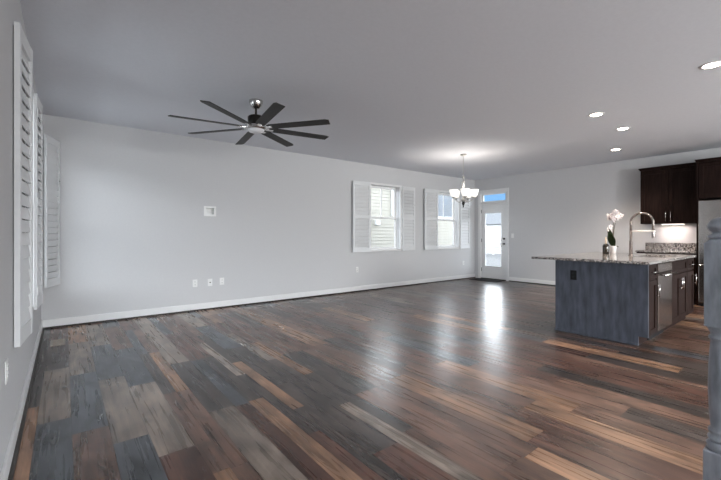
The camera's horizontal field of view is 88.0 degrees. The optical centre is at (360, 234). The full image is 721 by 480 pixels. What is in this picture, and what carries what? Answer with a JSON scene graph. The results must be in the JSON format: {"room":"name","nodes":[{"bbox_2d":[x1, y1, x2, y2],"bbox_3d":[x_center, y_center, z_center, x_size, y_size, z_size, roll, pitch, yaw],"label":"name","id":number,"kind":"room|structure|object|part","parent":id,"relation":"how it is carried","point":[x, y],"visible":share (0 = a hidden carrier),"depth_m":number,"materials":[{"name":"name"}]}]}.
{"room":"empty living room","nodes":[
{"label":"empty living room","id":0,"kind":"room"},
{"bbox_2d":[0,0,40,472],"bbox_3d":[-1.185,-0.171,1.006,0.150,2.740,9.450,0,0,-38],"label":"wall","id":1,"kind":"structure","parent":0,"point":[19,358],"depth_m":1.96,"materials":[{"name":"paint"}]},
{"bbox_2d":[5,358,8,384],"bbox_3d":[-1.766,0.679,1.867,0.010,0.116,0.072,0,0,-38],"label":"wall outlet","id":2,"kind":"object","parent":1,"relation":"attached to","point":[6,360],"visible":1,"depth_m":1.84,"materials":[{"name":"white plastic"}]},
{"bbox_2d":[0,321,44,479],"bbox_3d":[-1.113,1.143,1.063,0.034,0.112,9.450,0,0,-38],"label":"baseboard","id":3,"kind":"structure","parent":1,"relation":"attached to","point":[12,452],"depth_m":2.31,"materials":[{"name":"white paint"}]},
{"bbox_2d":[22,60,33,310],"bbox_3d":[-2.560,-0.291,2.762,0.180,1.840,0.950,0,0,-38],"label":"window","id":4,"kind":"structure","parent":1,"relation":"in","point":[22,60],"depth_m":3.15,"materials":[{"name":"white paint"}]},
{"bbox_2d":[14,21,32,347],"bbox_3d":[-2.067,-0.286,2.291,0.036,1.850,0.410,0,0,-33],"label":"window shutter","id":5,"kind":"object","parent":4,"relation":"attached to","point":[23,255],"visible":1,"depth_m":2.24,"materials":[{"name":"white paint"}]},
{"bbox_2d":[34,93,42,309],"bbox_3d":[-2.883,-0.286,3.346,0.036,1.850,0.395,0,0,-35],"label":"window shutter","id":6,"kind":"object","parent":1,"relation":"attached to","point":[38,108],"visible":0.96,"depth_m":3.30,"materials":[{"name":"white paint"}]},
{"bbox_2d":[44,134,59,287],"bbox_3d":[-3.848,-0.286,4.667,0.036,1.850,0.410,0,0,-20],"label":"window shutter","id":7,"kind":"object","parent":1,"relation":"attached to","point":[51,145],"visible":1,"depth_m":4.65,"materials":[{"name":"white paint"}]},
{"bbox_2d":[41,114,474,319],"bbox_3d":[-0.470,-0.171,7.701,9.594,2.740,0.150,0,0,-38],"label":"wall","id":8,"kind":"structure","parent":0,"point":[136,234],"depth_m":6.00,"materials":[{"name":"paint"}]},
{"bbox_2d":[204,206,215,215],"bbox_3d":[-2.463,-0.384,6.080,0.190,0.160,0.100,0,0,-38],"label":"outlet box","id":9,"kind":"object","parent":8,"relation":"attached to","point":[208,210],"visible":0.98,"depth_m":6.08,"materials":[{"name":"white plastic"}]},
{"bbox_2d":[41,274,475,328],"bbox_3d":[-0.413,1.143,7.629,9.294,0.112,0.034,0,0,-38],"label":"baseboard","id":10,"kind":"structure","parent":8,"relation":"attached to","point":[98,318],"depth_m":6.12,"materials":[{"name":"white paint"}]},
{"bbox_2d":[352,180,370,252],"bbox_3d":[0.030,-0.386,7.909,0.465,1.500,0.037,0,0,-34],"label":"window shutter","id":11,"kind":"object","parent":8,"relation":"attached to","point":[364,243],"visible":1,"depth_m":7.89,"materials":[{"name":"white paint"}]},
{"bbox_2d":[371,182,401,251],"bbox_3d":[0.513,-0.391,8.450,0.980,1.510,0.200,0,0,-38],"label":"window","id":12,"kind":"structure","parent":8,"relation":"in","point":[397,189],"depth_m":8.67,"materials":[{"name":"white paint"}]},
{"bbox_3d":[0.470,-0.734,8.505,0.886,0.731,0.030,0,0,-38],"label":"sash","id":13,"kind":"part","parent":12,"relation":"part of","materials":[{"name":"white plastic"}]},
{"bbox_3d":[0.489,-0.045,8.482,0.886,0.725,0.030,0,0,-38],"label":"sash","id":14,"kind":"part","parent":12,"relation":"part of","materials":[{"name":"glass"}]},
{"bbox_2d":[402,186,414,250],"bbox_3d":[1.135,-0.386,8.814,0.465,1.500,0.037,0,0,-43],"label":"window shutter","id":15,"kind":"object","parent":8,"relation":"attached to","point":[407,243],"visible":1,"depth_m":8.80,"materials":[{"name":"white paint"}]},
{"bbox_2d":[424,189,437,249],"bbox_3d":[1.761,-0.386,9.283,0.465,1.500,0.037,0,0,-34],"label":"window shutter","id":16,"kind":"object","parent":8,"relation":"attached to","point":[430,195],"visible":1,"depth_m":9.26,"materials":[{"name":"white paint"}]},
{"bbox_2d":[435,190,459,248],"bbox_3d":[2.233,-0.391,9.815,0.950,1.510,0.200,0,0,-38],"label":"window","id":17,"kind":"structure","parent":8,"relation":"in","point":[455,205],"depth_m":10.02,"materials":[{"name":"white paint"}]},
{"bbox_3d":[2.189,-0.734,9.869,0.856,0.731,0.030,0,0,-38],"label":"sash","id":18,"kind":"part","parent":17,"relation":"part of","materials":[{"name":"glass"}]},
{"bbox_3d":[2.208,-0.045,9.846,0.856,0.725,0.030,0,0,-38],"label":"sash","id":19,"kind":"part","parent":17,"relation":"part of","materials":[{"name":"glass"}]},
{"bbox_2d":[460,193,469,248],"bbox_3d":[2.843,-0.386,10.169,0.465,1.500,0.037,0,0,-43],"label":"window shutter","id":20,"kind":"object","parent":8,"relation":"attached to","point":[464,221],"visible":0.88,"depth_m":10.17,"materials":[{"name":"white paint"}]},
{"bbox_2d":[13,278,709,479],"bbox_3d":[2.514,1.200,3.942,9.594,0.003,9.750,0,0,-38],"label":"floor","id":21,"kind":"structure","parent":0,"point":[462,379],"depth_m":2.84,"materials":[{"name":"wood"}]},
{"bbox_2d":[50,338,64,346],"bbox_3d":[-3.367,1.196,4.158,0.130,0.006,0.300,0,0,-38],"label":"floor vent","id":22,"kind":"object","parent":21,"relation":"in","point":[58,342],"visible":1,"depth_m":4.15,"materials":[{"name":"beige metal"}]},
{"bbox_2d":[52,339,62,345],"bbox_3d":[-3.367,1.196,4.158,0.090,0.004,0.250,0,0,-38],"label":"grille","id":23,"kind":"object","parent":22,"relation":"attached to","point":[58,342],"depth_m":4.15,"materials":[{"name":"beige metal"}]},
{"bbox_2d":[469,278,503,281],"bbox_3d":[3.342,1.192,9.890,0.440,0.014,0.780,0,0,-38],"label":"doormat","id":24,"kind":"object","parent":21,"relation":"on","point":[478,279],"visible":1,"depth_m":9.80,"materials":[{"name":"black fabric"}]},
{"bbox_2d":[554,260,648,345],"bbox_3d":[3.591,0.756,5.014,2.140,0.885,0.966,0,0,-38],"label":"panel","id":25,"kind":"object","parent":21,"relation":"on","point":[607,301],"visible":0.95,"depth_m":4.30,"materials":[{"name":"wood"}]},
{"bbox_2d":[570,270,576,279],"bbox_3d":[2.596,0.489,4.556,0.010,0.116,0.072,0,0,-38],"label":"wall outlet","id":26,"kind":"object","parent":25,"relation":"attached to","point":[573,273],"visible":1,"depth_m":4.55,"materials":[{"name":"black plastic"}]},
{"bbox_2d":[532,252,695,264],"bbox_3d":[3.513,0.299,5.117,2.195,0.030,1.270,0,0,-38],"label":"countertop","id":27,"kind":"structure","parent":25,"relation":"on","point":[638,258],"depth_m":4.72,"materials":[{"name":"stone"}]},
{"bbox_2d":[602,237,608,253],"bbox_3d":[3.728,0.158,5.678,0.086,0.252,0.085,0,0,-38],"label":"soap bottle","id":28,"kind":"object","parent":27,"relation":"on","point":[605,248],"visible":1,"depth_m":5.65,"materials":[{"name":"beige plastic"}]},
{"bbox_2d":[607,209,623,252],"bbox_3d":[3.930,-0.061,5.784,0.241,0.690,0.142,0,0,0],"label":"potted orchid","id":29,"kind":"object","parent":27,"relation":"on","point":[611,239],"visible":1,"depth_m":5.77,"materials":[{"name":"white plant"}]},
{"bbox_3d":[3.912,0.227,5.785,0.096,0.115,0.096,0,0,-38],"label":"pot","id":30,"kind":"part","parent":29,"relation":"part of","materials":[{"name":"white ceramic"}]},
{"bbox_2d":[629,212,654,255],"bbox_3d":[3.834,-0.013,5.089,0.093,0.594,0.304,0,0,-38],"label":"kitchen faucet","id":31,"kind":"object","parent":27,"relation":"on","point":[652,231],"visible":1,"depth_m":5.13,"materials":[{"name":"silver metal"}]},
{"bbox_3d":[3.830,-0.051,5.067,0.048,0.021,0.274,0,0,-38],"label":"docking arm","id":32,"kind":"part","parent":31,"relation":"part of","materials":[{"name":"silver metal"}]},
{"bbox_2d":[639,264,659,344],"bbox_3d":[3.019,0.756,4.314,0.305,0.885,0.658,0,0,-38],"label":"base cabinet","id":33,"kind":"object","parent":21,"relation":"on","point":[653,271],"visible":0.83,"depth_m":4.11,"materials":[{"name":"brown wood"}]},
{"bbox_3d":[3.193,0.405,4.094,0.293,0.158,0.020,0,0,-38],"label":"drawer","id":34,"kind":"part","parent":33,"relation":"part of","materials":[{"name":"brown wood"}]},
{"bbox_3d":[3.193,0.791,4.094,0.290,0.585,0.020,0,0,-38],"label":"door","id":35,"kind":"part","parent":33,"relation":"part of","materials":[{"name":"brown wood"}]},
{"bbox_2d":[647,262,676,339],"bbox_3d":[3.393,0.761,4.580,0.596,0.875,0.666,0,0,-38],"label":"dishwasher","id":36,"kind":"object","parent":21,"relation":"on","point":[664,276],"visible":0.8,"depth_m":4.34,"materials":[{"name":"silver metal"}]},
{"bbox_3d":[3.555,0.759,4.376,0.592,0.650,0.027,0,0,-38],"label":"door","id":37,"kind":"part","parent":36,"relation":"part of","materials":[{"name":"silver metal"}]},
{"bbox_3d":[3.555,0.378,4.376,0.592,0.102,0.027,0,0,-38],"label":"control panel","id":38,"kind":"part","parent":36,"relation":"part of","materials":[{"name":"silver metal"}]},
{"bbox_3d":[3.582,0.454,4.342,0.500,0.021,0.058,0,0,-38],"label":"handle","id":39,"kind":"part","parent":36,"relation":"part of","materials":[{"name":"silver metal"}]},
{"bbox_2d":[636,252,695,304],"bbox_3d":[5.685,0.759,6.887,0.658,0.880,0.850,0,0,-38],"label":"base cabinet","id":40,"kind":"object","parent":21,"relation":"on","point":[694,269],"visible":0.13,"depth_m":6.41,"materials":[{"name":"brown wood"}]},
{"bbox_2d":[635,243,695,253],"bbox_3d":[5.690,0.234,6.896,0.645,0.169,0.863,0,0,-38],"label":"countertop","id":41,"kind":"structure","parent":40,"relation":"on","point":[690,248],"depth_m":6.99,"materials":[{"name":"stone"}]},
{"bbox_3d":[5.597,0.404,6.545,0.020,0.150,0.417,0,0,-38],"label":"drawer","id":42,"kind":"part","parent":40,"relation":"part of","materials":[{"name":"brown wood"}]},
{"bbox_3d":[5.597,0.789,6.545,0.020,0.590,0.417,0,0,-38],"label":"door","id":43,"kind":"part","parent":40,"relation":"part of","materials":[{"name":"brown wood"}]},
{"bbox_2d":[659,257,686,330],"bbox_3d":[3.926,0.756,5.034,0.788,0.885,0.658,0,0,-38],"label":"base cabinet","id":44,"kind":"object","parent":21,"relation":"on","point":[679,280],"visible":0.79,"depth_m":4.80,"materials":[{"name":"brown wood"}]},
{"bbox_3d":[3.949,0.791,4.694,0.385,0.585,0.020,0,0,-38],"label":"door","id":45,"kind":"part","parent":44,"relation":"part of","materials":[{"name":"brown wood"}]},
{"bbox_3d":[4.253,0.791,4.935,0.385,0.585,0.020,0,0,-38],"label":"door","id":46,"kind":"part","parent":44,"relation":"part of","materials":[{"name":"brown wood"}]},
{"bbox_2d":[679,258,696,321],"bbox_3d":[4.392,0.756,5.404,0.398,0.885,0.658,0,0,-38],"label":"base cabinet","id":47,"kind":"object","parent":21,"relation":"on","point":[690,261],"visible":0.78,"depth_m":5.22,"materials":[{"name":"brown wood"}]},
{"bbox_3d":[4.567,0.405,5.184,0.386,0.158,0.020,0,0,-38],"label":"drawer","id":48,"kind":"part","parent":47,"relation":"part of","materials":[{"name":"brown wood"}]},
{"bbox_3d":[4.567,0.791,5.184,0.383,0.585,0.020,0,0,-38],"label":"door","id":49,"kind":"part","parent":47,"relation":"part of","materials":[{"name":"brown wood"}]},
{"bbox_2d":[696,163,701,304],"bbox_3d":[5.978,-0.016,6.553,0.620,2.430,0.024,0,0,-38],"label":"panel","id":50,"kind":"object","parent":21,"relation":"on","point":[697,164],"visible":0.36,"depth_m":6.36,"materials":[{"name":"brown wood"}]},
{"bbox_2d":[698,199,720,305],"bbox_3d":[6.196,0.311,6.107,0.772,1.775,0.910,0,0,-38],"label":"refrigerator","id":51,"kind":"object","parent":21,"relation":"on","point":[708,210],"visible":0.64,"depth_m":6.22,"materials":[{"name":"silver metal"}]},
{"bbox_3d":[5.974,0.808,5.931,0.070,0.642,0.910,0,0,-38],"label":"freezer drawer","id":52,"kind":"part","parent":51,"relation":"part of","materials":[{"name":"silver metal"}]},
{"bbox_3d":[5.832,-0.049,6.109,0.070,1.055,0.453,0,0,-38],"label":"door","id":53,"kind":"part","parent":51,"relation":"part of","materials":[{"name":"silver metal"}]},
{"bbox_2d":[703,217,720,479],"bbox_3d":[1.447,0.563,1.500,0.096,1.272,0.096,0,0,-38],"label":"newel post","id":54,"kind":"object","parent":21,"relation":"on","point":[712,247],"visible":1,"depth_m":1.49,"materials":[{"name":"wood"}]},
{"bbox_2d":[20,0,720,179],"bbox_3d":[2.514,-1.641,3.942,9.594,0.200,9.750,0,0,-38],"label":"ceiling","id":55,"kind":"structure","parent":0,"point":[513,87],"depth_m":3.54,"materials":[{"name":"paint"}]},
{"bbox_2d":[168,99,329,146],"bbox_3d":[-1.202,-1.356,4.296,1.685,0.370,1.685,0,0,39],"label":"ceiling fan","id":56,"kind":"object","parent":55,"relation":"hanging from","point":[256,123],"visible":1,"depth_m":4.21,"materials":[{"name":"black metal"}]},
{"bbox_3d":[-1.658,-1.231,4.036,0.750,0.027,0.112,0,0,-30],"label":"blade","id":57,"kind":"part","parent":56,"relation":"part of","materials":[{"name":"black wood"}]},
{"bbox_3d":[-1.708,-1.231,4.435,0.750,0.027,0.112,0,0,15],"label":"blade","id":58,"kind":"part","parent":56,"relation":"part of","materials":[{"name":"brown metal"}]},
{"bbox_3d":[-1.341,-1.231,3.790,0.112,0.027,0.750,0,0,15],"label":"blade","id":59,"kind":"part","parent":56,"relation":"part of","materials":[{"name":"black wood"}]},
{"bbox_3d":[-1.461,-1.231,4.752,0.112,0.027,0.750,0,0,-30],"label":"blade","id":60,"kind":"part","parent":56,"relation":"part of","materials":[{"name":"black wood"}]},
{"bbox_3d":[-0.942,-1.231,3.840,0.112,0.027,0.750,0,0,-30],"label":"blade","id":61,"kind":"part","parent":56,"relation":"part of","materials":[{"name":"black wood"}]},
{"bbox_3d":[-1.063,-1.231,4.802,0.112,0.027,0.750,0,0,15],"label":"blade","id":62,"kind":"part","parent":56,"relation":"part of","materials":[{"name":"brown metal"}]},
{"bbox_3d":[-0.696,-1.231,4.157,0.750,0.027,0.112,0,0,15],"label":"blade","id":63,"kind":"part","parent":56,"relation":"part of","materials":[{"name":"black wood"}]},
{"bbox_3d":[-0.745,-1.231,4.555,0.750,0.027,0.112,0,0,-30],"label":"blade","id":64,"kind":"part","parent":56,"relation":"part of","materials":[{"name":"black wood"}]},
{"bbox_2d":[449,154,478,206],"bbox_3d":[1.968,-1.032,7.163,0.551,1.018,0.549,0,0,-38],"label":"chandelier","id":65,"kind":"object","parent":55,"relation":"hanging from","point":[454,193],"visible":1,"depth_m":7.07,"materials":[{"name":"white glass"}]},
{"bbox_3d":[1.773,-0.791,7.106,0.174,0.136,0.174,0,0,-38],"label":"lamp shade","id":66,"kind":"part","parent":65,"relation":"part of","materials":[{"name":"white glass"}]},
{"bbox_3d":[1.949,-0.791,6.950,0.174,0.136,0.174,0,0,-38],"label":"lamp shade","id":67,"kind":"part","parent":65,"relation":"part of","materials":[{"name":"white glass"}]},
{"bbox_3d":[2.151,-0.791,7.070,0.174,0.136,0.174,0,0,-38],"label":"lamp shade","id":68,"kind":"part","parent":65,"relation":"part of","materials":[{"name":"white glass"}]},
{"bbox_2d":[588,112,604,116],"bbox_3d":[3.012,-1.538,4.777,0.184,0.006,0.184,0,0,-38],"label":"recessed light","id":69,"kind":"object","parent":55,"relation":"in","point":[596,114],"visible":1,"depth_m":4.77,"materials":[{"name":"white paint"}]},
{"bbox_2d":[615,127,630,130],"bbox_3d":[3.799,-1.538,5.406,0.184,0.006,0.184,0,0,-38],"label":"recessed light","id":70,"kind":"object","parent":55,"relation":"in","point":[620,128],"visible":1,"depth_m":5.39,"materials":[{"name":"white paint"}]},
{"bbox_2d":[699,60,720,69],"bbox_3d":[3.186,-1.538,3.386,0.184,0.006,0.184,0,0,-38],"label":"recessed light","id":71,"kind":"object","parent":55,"relation":"in","point":[714,64],"visible":1,"depth_m":3.39,"materials":[{"name":"white paint"}]},
{"bbox_2d":[475,148,720,280],"bbox_3d":[6.212,-0.171,6.877,0.150,2.740,9.450,0,0,-38],"label":"wall","id":72,"kind":"structure","parent":0,"point":[565,210],"depth_m":8.49,"materials":[{"name":"paint"}]},
{"bbox_2d":[478,188,508,280],"bbox_3d":[3.623,-0.016,10.113,0.184,2.430,0.920,0,0,-38],"label":"door","id":73,"kind":"structure","parent":72,"relation":"in","point":[500,206],"depth_m":10.08,"materials":[{"name":"white paint"}]},
{"bbox_2d":[509,277,554,285],"bbox_3d":[4.748,1.143,8.574,0.034,0.112,2.870,0,0,-38],"label":"baseboard","id":74,"kind":"structure","parent":72,"relation":"attached to","point":[512,279],"depth_m":9.22,"materials":[{"name":"white paint"}]},
{"bbox_3d":[4.742,1.188,8.569,0.019,0.022,2.870,0,0,-38],"label":"shoe moulding","id":75,"kind":"part","parent":74,"relation":"part of","materials":[{"name":"white wood"}]},
{"bbox_2d":[638,162,695,223],"bbox_3d":[5.786,-0.746,6.990,0.378,1.070,0.886,0,0,-38],"label":"upper cabinet","id":76,"kind":"object","parent":72,"relation":"attached to","point":[667,193],"visible":0.88,"depth_m":6.87,"materials":[{"name":"brown wood"}]},
{"bbox_3d":[5.550,-0.716,7.061,0.020,0.990,0.424,0,0,-38],"label":"door","id":77,"kind":"part","parent":76,"relation":"part of","materials":[{"name":"brown wood"}]},
{"bbox_3d":[5.790,-1.256,6.994,0.366,0.050,0.886,0,0,-38],"label":"crown moulding","id":78,"kind":"part","parent":76,"relation":"part of","materials":[{"name":"brown wood"}]},
{"bbox_3d":[5.817,-0.716,6.724,0.020,0.990,0.424,0,0,-38],"label":"door","id":79,"kind":"part","parent":76,"relation":"part of","materials":[{"name":"brown wood"}]},
{"bbox_2d":[645,243,695,250],"bbox_3d":[5.934,0.218,7.089,0.022,0.138,0.863,0,0,-38],"label":"backsplash","id":80,"kind":"structure","parent":72,"relation":"attached to","point":[650,246],"depth_m":7.10,"materials":[{"name":"stone"}]},
{"bbox_2d":[695,157,720,199],"bbox_3d":[6.248,-0.949,6.177,0.658,0.665,0.986,0,0,-38],"label":"upper cabinet","id":81,"kind":"object","parent":72,"relation":"attached to","point":[709,168],"visible":1,"depth_m":6.25,"materials":[{"name":"brown wood"}]},
{"bbox_3d":[6.253,-1.256,6.181,0.646,0.049,0.986,0,0,-38],"label":"crown moulding","id":82,"kind":"part","parent":81,"relation":"part of","materials":[{"name":"brown wood"}]},
{"label":"outside","id":83,"kind":"structure","parent":0,"visible":0},
{"bbox_2d":[486,247,500,266],"bbox_3d":[2.426,1.499,21.074,110.000,0.200,110.000,0,0,-38],"label":"ground","id":84,"kind":"structure","parent":83,"point":[491,260],"depth_m":21.33,"materials":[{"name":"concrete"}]},
{"bbox_2d":[371,188,452,246],"bbox_3d":[-0.949,-0.311,15.875,10.650,3.420,6.350,0,0,-38],"label":"neighbouring house","id":85,"kind":"structure","parent":84,"relation":"on","point":[382,230],"depth_m":13.55,"materials":[{"name":"beige"}]},
{"bbox_3d":[3.630,-1.206,15.615,1.600,1.090,0.050,0,0,-38],"label":"window trim","id":86,"kind":"part","parent":85,"relation":"part of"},
{"bbox_3d":[3.626,-1.206,15.621,1.400,0.890,0.025,0,0,-38],"label":"pane","id":87,"kind":"part","parent":85,"relation":"part of","materials":[{"name":"glass"}]},
{"bbox_2d":[486,213,500,245],"bbox_3d":[18.224,-1.051,47.015,7.800,4.900,12.000,0,0,-38],"label":"garage","id":88,"kind":"structure","parent":84,"relation":"on","point":[493,220],"depth_m":44.20,"materials":[{"name":"white"}]},
{"bbox_2d":[486,236,500,254],"bbox_3d":[9.487,0.724,26.678,0.130,1.350,8.100,0,0,-38],"label":"vinyl fence","id":89,"kind":"object","parent":84,"relation":"on","point":[492,241],"visible":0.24,"depth_m":26.60,"materials":[{"name":"white plastic"}]},
{"bbox_3d":[9.487,0.724,26.678,0.130,1.350,0.100,0,0,-38],"label":"fence post","id":90,"kind":"part","parent":89,"relation":"part of","materials":[{"name":"white plastic"}]}
]}

